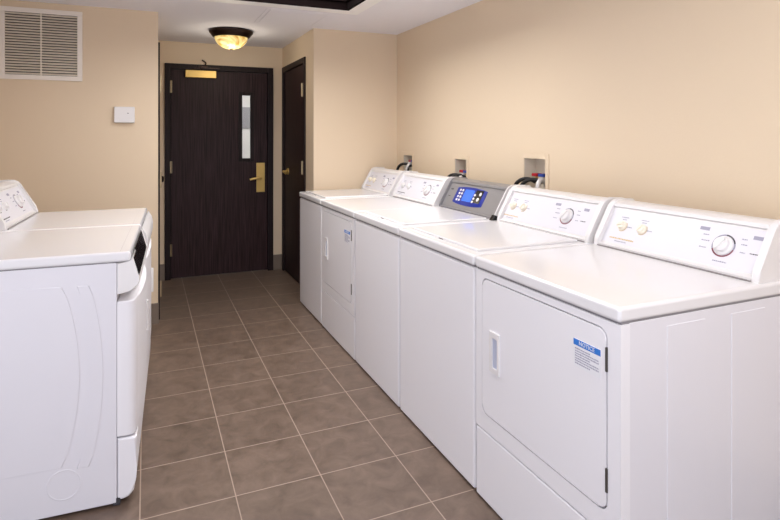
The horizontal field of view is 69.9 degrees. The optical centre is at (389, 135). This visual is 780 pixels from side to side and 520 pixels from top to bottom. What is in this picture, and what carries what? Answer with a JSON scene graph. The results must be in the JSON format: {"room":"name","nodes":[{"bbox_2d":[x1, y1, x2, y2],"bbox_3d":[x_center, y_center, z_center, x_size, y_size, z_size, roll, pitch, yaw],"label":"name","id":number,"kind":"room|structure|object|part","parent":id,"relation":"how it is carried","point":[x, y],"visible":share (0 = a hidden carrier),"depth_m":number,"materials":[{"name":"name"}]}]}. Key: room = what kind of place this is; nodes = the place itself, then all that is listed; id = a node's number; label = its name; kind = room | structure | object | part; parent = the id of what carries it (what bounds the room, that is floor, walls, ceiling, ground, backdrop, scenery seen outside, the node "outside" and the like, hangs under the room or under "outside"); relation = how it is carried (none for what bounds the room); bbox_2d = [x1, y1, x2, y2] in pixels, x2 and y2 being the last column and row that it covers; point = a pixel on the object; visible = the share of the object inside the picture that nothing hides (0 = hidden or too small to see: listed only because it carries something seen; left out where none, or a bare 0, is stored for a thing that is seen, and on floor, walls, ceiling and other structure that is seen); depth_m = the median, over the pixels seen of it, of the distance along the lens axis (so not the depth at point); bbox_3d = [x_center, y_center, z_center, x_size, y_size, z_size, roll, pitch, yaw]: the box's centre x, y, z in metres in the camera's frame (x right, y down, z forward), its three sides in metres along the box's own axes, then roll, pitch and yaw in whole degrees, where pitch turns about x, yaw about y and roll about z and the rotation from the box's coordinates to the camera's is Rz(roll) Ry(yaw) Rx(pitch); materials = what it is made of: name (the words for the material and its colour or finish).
{"room":"laundry","nodes":[
{"label":"laundry","id":0,"kind":"room"},
{"bbox_2d":[0,0,157,303],"bbox_3d":[-2.252,0.235,3.947,1.129,2.300,0.120,0,0,-24],"label":"wall","id":1,"kind":"structure","parent":0,"point":[62,141],"depth_m":3.95,"materials":[{"name":"beige paint"}]},
{"bbox_2d":[0,6,81,80],"bbox_3d":[-2.381,-0.626,3.817,0.488,0.486,0.014,0,0,-24],"label":"air vent","id":2,"kind":"object","parent":1,"relation":"in","point":[36,44],"visible":1,"depth_m":3.81,"materials":[{"name":"white metal"}]},
{"bbox_2d":[114,107,134,122],"bbox_3d":[-1.909,-0.152,4.013,0.134,0.115,0.034,0,0,-24],"label":"thermostat","id":3,"kind":"object","parent":1,"relation":"attached to","point":[121,114],"visible":1,"depth_m":4.00,"materials":[{"name":"white plastic"}]},
{"bbox_2d":[151,303,158,324],"bbox_3d":[-2.224,1.308,3.887,1.133,0.155,0.012,0,0,-24],"label":"baseboard","id":4,"kind":"structure","parent":1,"relation":"attached to","point":[154,306],"depth_m":4.10,"materials":[{"name":"tile"}]},
{"bbox_2d":[158,40,281,263],"bbox_3d":[-1.705,0.235,5.632,1.461,2.300,0.120,0,0,-24],"label":"wall","id":5,"kind":"structure","parent":0,"point":[170,51],"depth_m":5.59,"materials":[{"name":"beige paint"}]},
{"bbox_2d":[165,60,272,279],"bbox_3d":[-1.698,0.317,5.590,1.040,2.136,0.203,0,0,-24],"label":"door","id":6,"kind":"structure","parent":5,"relation":"in","point":[219,119],"depth_m":5.56,"materials":[{"name":"brown wood"}]},
{"bbox_3d":[-1.793,-0.695,5.471,0.230,0.112,0.062,0,0,-24],"label":"closer arm","id":7,"kind":"part","parent":6,"relation":"part of","materials":[{"name":"brown metal"}]},
{"bbox_3d":[-1.329,0.425,5.727,0.085,0.300,0.011,0,0,-24],"label":"handle plate","id":8,"kind":"part","parent":6,"relation":"part of","materials":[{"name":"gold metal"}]},
{"bbox_2d":[160,254,281,280],"bbox_3d":[-1.679,1.308,5.572,1.221,0.155,0.012,0,0,-24],"label":"baseboard","id":9,"kind":"structure","parent":5,"relation":"attached to","point":[277,259],"depth_m":5.78,"materials":[{"name":"tile"}]},
{"bbox_2d":[18,0,481,47],"bbox_3d":[-0.450,-0.965,2.315,3.367,0.100,7.204,0,0,-24],"label":"ceiling","id":10,"kind":"structure","parent":0,"point":[191,21],"depth_m":4.27,"materials":[{"name":"white paint"}]},
{"bbox_2d":[209,27,252,50],"bbox_3d":[-1.381,-0.827,4.853,0.372,0.175,0.372,0,0,-24],"label":"ceiling lamp","id":11,"kind":"object","parent":10,"relation":"attached to","point":[230,38],"visible":1,"depth_m":4.74,"materials":[{"name":"yellow glass"}]},
{"bbox_3d":[-1.381,-0.809,4.853,0.280,0.108,0.280,0,0,-24],"label":"lamp shade","id":12,"kind":"part","parent":11,"relation":"part of","materials":[{"name":"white glass"}]},
{"bbox_2d":[200,0,381,14],"bbox_3d":[-0.566,-1.074,3.204,1.325,0.362,1.425,0,0,-24],"label":"tray","id":13,"kind":"object","parent":10,"relation":"attached to","point":[354,7],"visible":1,"depth_m":3.86,"materials":[{"name":"white paint"}]},
{"bbox_2d":[254,8,331,26],"bbox_3d":[-0.763,-0.912,4.331,0.485,0.006,0.550,0,0,-24],"label":"ceiling access panel","id":14,"kind":"object","parent":10,"relation":"attached to","point":[274,16],"visible":1,"depth_m":4.28,"materials":[{"name":"white paint"}]},
{"bbox_2d":[38,269,502,519],"bbox_3d":[-0.450,1.425,2.315,3.367,0.080,7.204,0,0,-24],"label":"floor","id":15,"kind":"structure","parent":0,"point":[253,410],"depth_m":2.63,"materials":[{"name":"tile"}]},
{"bbox_2d":[0,225,148,519],"bbox_3d":[-1.422,0.910,2.297,0.766,0.950,0.685,0,0,-21],"label":"washing machine","id":16,"kind":"object","parent":15,"relation":"on","point":[74,306],"visible":1,"depth_m":2.04,"materials":[{"name":"white paint"}]},
{"bbox_2d":[0,225,140,271],"bbox_3d":[-1.440,0.458,2.290,0.728,0.046,0.685,0,0,-21],"label":"countertop","id":17,"kind":"structure","parent":16,"relation":"on","point":[35,249],"depth_m":2.18,"materials":[{"name":"white metal"}]},
{"bbox_3d":[-1.113,1.250,2.417,0.067,0.230,0.681,0,0,-21],"label":"kick panel","id":18,"kind":"part","parent":16,"relation":"part of","materials":[{"name":"white metal"}]},
{"bbox_3d":[-1.109,0.875,2.418,0.075,0.509,0.681,0,0,-21],"label":"panel","id":19,"kind":"part","parent":16,"relation":"part of","materials":[{"name":"white metal"}]},
{"bbox_3d":[-0.988,0.496,2.180,0.023,0.071,0.128,0,0,-21],"label":"control panel","id":20,"kind":"part","parent":16,"relation":"part of","materials":[{"name":"black plastic"}]},
{"bbox_3d":[-1.098,0.490,2.460,0.026,0.083,0.448,0,0,-21],"label":"control panel","id":21,"kind":"part","parent":16,"relation":"part of","materials":[{"name":"black plastic"}]},
{"bbox_3d":[-1.086,0.868,2.427,0.042,0.485,0.563,0,0,-21],"label":"door","id":22,"kind":"part","parent":16,"relation":"part of","materials":[{"name":"white metal"}]},
{"bbox_3d":[-1.163,0.855,2.671,0.014,0.140,0.023,0,0,-21],"label":"handle","id":23,"kind":"part","parent":16,"relation":"part of","materials":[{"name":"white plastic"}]},
{"bbox_2d":[0,180,153,392],"bbox_3d":[-1.703,0.815,2.934,0.831,1.141,0.685,0,0,-21],"label":"dryer","id":24,"kind":"object","parent":15,"relation":"on","point":[18,211],"visible":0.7,"depth_m":2.91,"materials":[{"name":"white paint"}]},
{"bbox_3d":[-1.893,0.344,2.745,0.034,0.041,0.040,0,0,-45],"label":"knob","id":25,"kind":"part","parent":24,"relation":"part of","materials":[{"name":"white plastic"}]},
{"bbox_2d":[0,208,146,231],"bbox_3d":[-1.691,0.458,2.939,0.728,0.046,0.685,0,0,-21],"label":"countertop","id":26,"kind":"structure","parent":24,"relation":"on","point":[109,217],"depth_m":2.91,"materials":[{"name":"white metal"}]},
{"bbox_3d":[-1.360,0.868,3.067,0.075,0.522,0.681,0,0,-21],"label":"panel","id":27,"kind":"part","parent":24,"relation":"part of","materials":[{"name":"white metal"}]},
{"bbox_3d":[-1.364,1.250,3.066,0.067,0.230,0.681,0,0,-21],"label":"kick panel","id":28,"kind":"part","parent":24,"relation":"part of","materials":[{"name":"white metal"}]},
{"bbox_3d":[-1.339,0.862,3.075,0.038,0.497,0.623,0,0,-21],"label":"door","id":29,"kind":"part","parent":24,"relation":"part of","materials":[{"name":"white metal"}]},
{"bbox_3d":[-1.415,0.855,3.319,0.014,0.140,0.023,0,0,-21],"label":"handle","id":30,"kind":"part","parent":24,"relation":"part of","materials":[{"name":"white plastic"}]},
{"bbox_2d":[299,167,405,323],"bbox_3d":[-0.264,0.829,4.523,0.806,1.113,0.622,0,0,-24],"label":"washing machine","id":31,"kind":"object","parent":15,"relation":"on","point":[380,181],"visible":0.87,"depth_m":4.37,"materials":[{"name":"white paint"}]},
{"bbox_3d":[-0.605,0.945,4.374,0.050,0.866,0.620,0,0,-24],"label":"panel","id":32,"kind":"part","parent":31,"relation":"part of","materials":[{"name":"white metal"}]},
{"bbox_2d":[299,191,388,205],"bbox_3d":[-0.264,0.487,4.523,0.806,0.048,0.622,0,0,-24],"label":"countertop","id":33,"kind":"structure","parent":31,"relation":"on","point":[316,199],"depth_m":4.27,"materials":[{"name":"white metal"}]},
{"bbox_3d":[-0.351,0.460,4.485,0.515,0.014,0.530,0,0,-24],"label":"lid","id":34,"kind":"part","parent":31,"relation":"part of","materials":[{"name":"white metal"}]},
{"bbox_2d":[321,171,453,359],"bbox_3d":[0.004,0.829,3.906,0.808,1.113,0.699,0,0,-24],"label":"dryer","id":35,"kind":"object","parent":15,"relation":"on","point":[413,189],"visible":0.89,"depth_m":3.76,"materials":[{"name":"white paint"}]},
{"bbox_3d":[-0.450,0.794,3.944,0.007,0.148,0.060,0,0,-24],"label":"handle","id":36,"kind":"part","parent":35,"relation":"part of","materials":[{"name":"white plastic"}]},
{"bbox_3d":[-0.352,0.791,3.753,0.020,0.504,0.600,0,0,-24],"label":"door","id":37,"kind":"part","parent":35,"relation":"part of","materials":[{"name":"white metal"}]},
{"bbox_3d":[-0.344,1.247,3.754,0.033,0.262,0.697,0,0,-24],"label":"panel","id":38,"kind":"part","parent":35,"relation":"part of","materials":[{"name":"white metal"}]},
{"bbox_3d":[-0.343,0.810,3.755,0.034,0.599,0.697,0,0,-24],"label":"panel","id":39,"kind":"part","parent":35,"relation":"part of","materials":[{"name":"white metal"}]},
{"bbox_2d":[321,196,437,218],"bbox_3d":[0.005,0.487,3.906,0.806,0.048,0.699,0,0,-24],"label":"countertop","id":40,"kind":"structure","parent":35,"relation":"on","point":[348,207],"depth_m":3.77,"materials":[{"name":"white metal"}]},
{"bbox_2d":[355,177,514,406],"bbox_3d":[0.281,0.829,3.281,0.811,1.113,0.644,0,0,-24],"label":"washing machine","id":41,"kind":"object","parent":15,"relation":"on","point":[464,200],"visible":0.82,"depth_m":3.13,"materials":[{"name":"white paint"}]},
{"bbox_3d":[-0.063,0.945,3.131,0.050,0.866,0.642,0,0,-24],"label":"panel","id":42,"kind":"part","parent":41,"relation":"part of","materials":[{"name":"white metal"}]},
{"bbox_2d":[355,211,496,236],"bbox_3d":[0.278,0.487,3.280,0.806,0.048,0.644,0,0,-24],"label":"countertop","id":43,"kind":"structure","parent":41,"relation":"on","point":[383,224],"depth_m":3.02,"materials":[{"name":"white metal"}]},
{"bbox_3d":[0.192,0.460,3.242,0.515,0.014,0.552,0,0,-24],"label":"lid","id":44,"kind":"part","parent":41,"relation":"part of","materials":[{"name":"white metal"}]},
{"bbox_3d":[0.485,0.372,3.411,0.063,0.109,0.332,0,0,-24],"label":"key panel","id":45,"kind":"part","parent":41,"relation":"part of","materials":[{"name":"blue plastic"}]},
{"bbox_2d":[399,185,622,487],"bbox_3d":[0.554,0.829,2.654,0.811,1.113,0.700,0,0,-24],"label":"washing machine","id":46,"kind":"object","parent":15,"relation":"on","point":[438,266],"visible":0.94,"depth_m":2.49,"materials":[{"name":"white paint"}]},
{"bbox_3d":[0.211,0.945,2.504,0.050,0.866,0.698,0,0,-24],"label":"panel","id":47,"kind":"part","parent":46,"relation":"part of","materials":[{"name":"white metal"}]},
{"bbox_3d":[0.465,0.460,2.615,0.515,0.014,0.608,0,0,-24],"label":"lid","id":48,"kind":"part","parent":46,"relation":"part of","materials":[{"name":"white metal"}]},
{"bbox_2d":[399,227,593,266],"bbox_3d":[0.552,0.487,2.653,0.806,0.048,0.700,0,0,-24],"label":"countertop","id":49,"kind":"structure","parent":46,"relation":"on","point":[466,255],"depth_m":2.36,"materials":[{"name":"white metal"}]},
{"bbox_3d":[0.659,0.372,2.999,0.032,0.039,0.042,0,0,-24],"label":"knob","id":50,"kind":"part","parent":46,"relation":"part of","materials":[{"name":"beige plastic"}]},
{"bbox_3d":[0.697,0.371,2.916,0.040,0.041,0.034,0,0,43],"label":"knob","id":51,"kind":"part","parent":46,"relation":"part of","materials":[{"name":"beige plastic"}]},
{"bbox_2d":[476,198,779,519],"bbox_3d":[0.846,0.829,1.993,0.822,1.113,0.722,0,0,-24],"label":"dryer","id":52,"kind":"object","parent":15,"relation":"on","point":[633,373],"visible":1,"depth_m":1.72,"materials":[{"name":"white paint"}]},
{"bbox_3d":[0.381,0.794,2.039,0.007,0.148,0.060,0,0,-24],"label":"handle","id":53,"kind":"part","parent":52,"relation":"part of","materials":[{"name":"white plastic"}]},
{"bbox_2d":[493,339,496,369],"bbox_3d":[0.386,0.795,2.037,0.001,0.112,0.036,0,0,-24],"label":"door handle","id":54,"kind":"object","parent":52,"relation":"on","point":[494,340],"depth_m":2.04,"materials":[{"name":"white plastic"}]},
{"bbox_3d":[0.492,1.247,1.838,0.033,0.262,0.720,0,0,-24],"label":"panel","id":55,"kind":"part","parent":52,"relation":"part of","materials":[{"name":"white metal"}]},
{"bbox_3d":[0.484,0.791,1.837,0.020,0.504,0.623,0,0,-24],"label":"door","id":56,"kind":"part","parent":52,"relation":"part of","materials":[{"name":"white metal"}]},
{"bbox_3d":[0.493,0.810,1.839,0.034,0.599,0.720,0,0,-24],"label":"panel","id":57,"kind":"part","parent":52,"relation":"part of","materials":[{"name":"white metal"}]},
{"bbox_3d":[0.963,0.372,2.322,0.032,0.039,0.042,0,0,-24],"label":"knob","id":58,"kind":"part","parent":52,"relation":"part of","materials":[{"name":"beige plastic"}]},
{"bbox_2d":[476,244,779,324],"bbox_3d":[0.841,0.487,1.990,0.806,0.048,0.722,0,0,-24],"label":"countertop","id":59,"kind":"structure","parent":52,"relation":"on","point":[617,286],"depth_m":1.78,"materials":[{"name":"white metal"}]},
{"bbox_3d":[1.005,0.371,2.230,0.040,0.041,0.034,0,0,43],"label":"knob","id":60,"kind":"part","parent":52,"relation":"part of","materials":[{"name":"beige plastic"}]},
{"bbox_2d":[282,31,309,270],"bbox_3d":[-0.854,0.235,5.358,0.120,2.300,1.064,0,0,-24],"label":"wall","id":61,"kind":"structure","parent":0,"point":[299,48],"depth_m":4.95,"materials":[{"name":"beige paint"}]},
{"bbox_2d":[282,57,305,283],"bbox_3d":[-0.903,0.339,5.391,0.183,2.092,0.899,0,0,-24],"label":"door","id":62,"kind":"structure","parent":61,"relation":"in","point":[293,74],"depth_m":5.44,"materials":[{"name":"brown wood"}]},
{"bbox_2d":[310,28,396,190],"bbox_3d":[-0.316,0.235,4.946,0.777,2.300,0.120,0,0,-24],"label":"wall partition","id":63,"kind":"structure","parent":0,"point":[353,75],"depth_m":4.87,"materials":[{"name":"beige paint"}]},
{"bbox_2d":[397,0,779,219],"bbox_3d":[1.275,0.235,2.422,0.120,2.300,6.020,0,0,-24],"label":"wall","id":64,"kind":"structure","parent":0,"point":[665,102],"depth_m":2.74,"materials":[{"name":"beige paint"}]},
{"bbox_2d":[396,151,413,170],"bbox_3d":[0.159,0.486,4.832,0.178,0.698,0.232,0,0,-24],"label":"outlet box","id":65,"kind":"object","parent":64,"relation":"attached to","point":[407,164],"visible":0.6,"depth_m":4.83,"materials":[{"name":"beige plastic"}]},
{"bbox_2d":[448,155,468,178],"bbox_3d":[0.513,0.486,4.021,0.178,0.698,0.223,0,0,-24],"label":"outlet box","id":66,"kind":"object","parent":64,"relation":"attached to","point":[460,162],"visible":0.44,"depth_m":4.05,"materials":[{"name":"beige plastic"}]},
{"bbox_2d":[514,153,548,189],"bbox_3d":[0.847,0.469,3.255,0.178,0.733,0.252,0,0,-24],"label":"outlet box","id":67,"kind":"object","parent":64,"relation":"attached to","point":[534,167],"visible":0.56,"depth_m":3.31,"materials":[{"name":"beige plastic"}]},
{"bbox_3d":[-2.055,0.235,4.756,0.120,2.300,1.206,0,0,-24],"label":"wall","id":68,"kind":"structure","parent":0,"visible":0},
{"bbox_2d":[158,42,163,319],"bbox_3d":[-1.963,0.339,4.626,0.184,2.092,0.950,0,0,-24],"label":"door","id":69,"kind":"structure","parent":68,"relation":"in","point":[160,177],"depth_m":4.21,"materials":[{"name":"brown wood"}]},
{"bbox_3d":[-1.986,0.339,4.616,0.134,2.092,0.950,0,0,-24],"label":"frame","id":70,"kind":"part","parent":69,"relation":"part of","materials":[{"name":"beige paint"}]}
]}

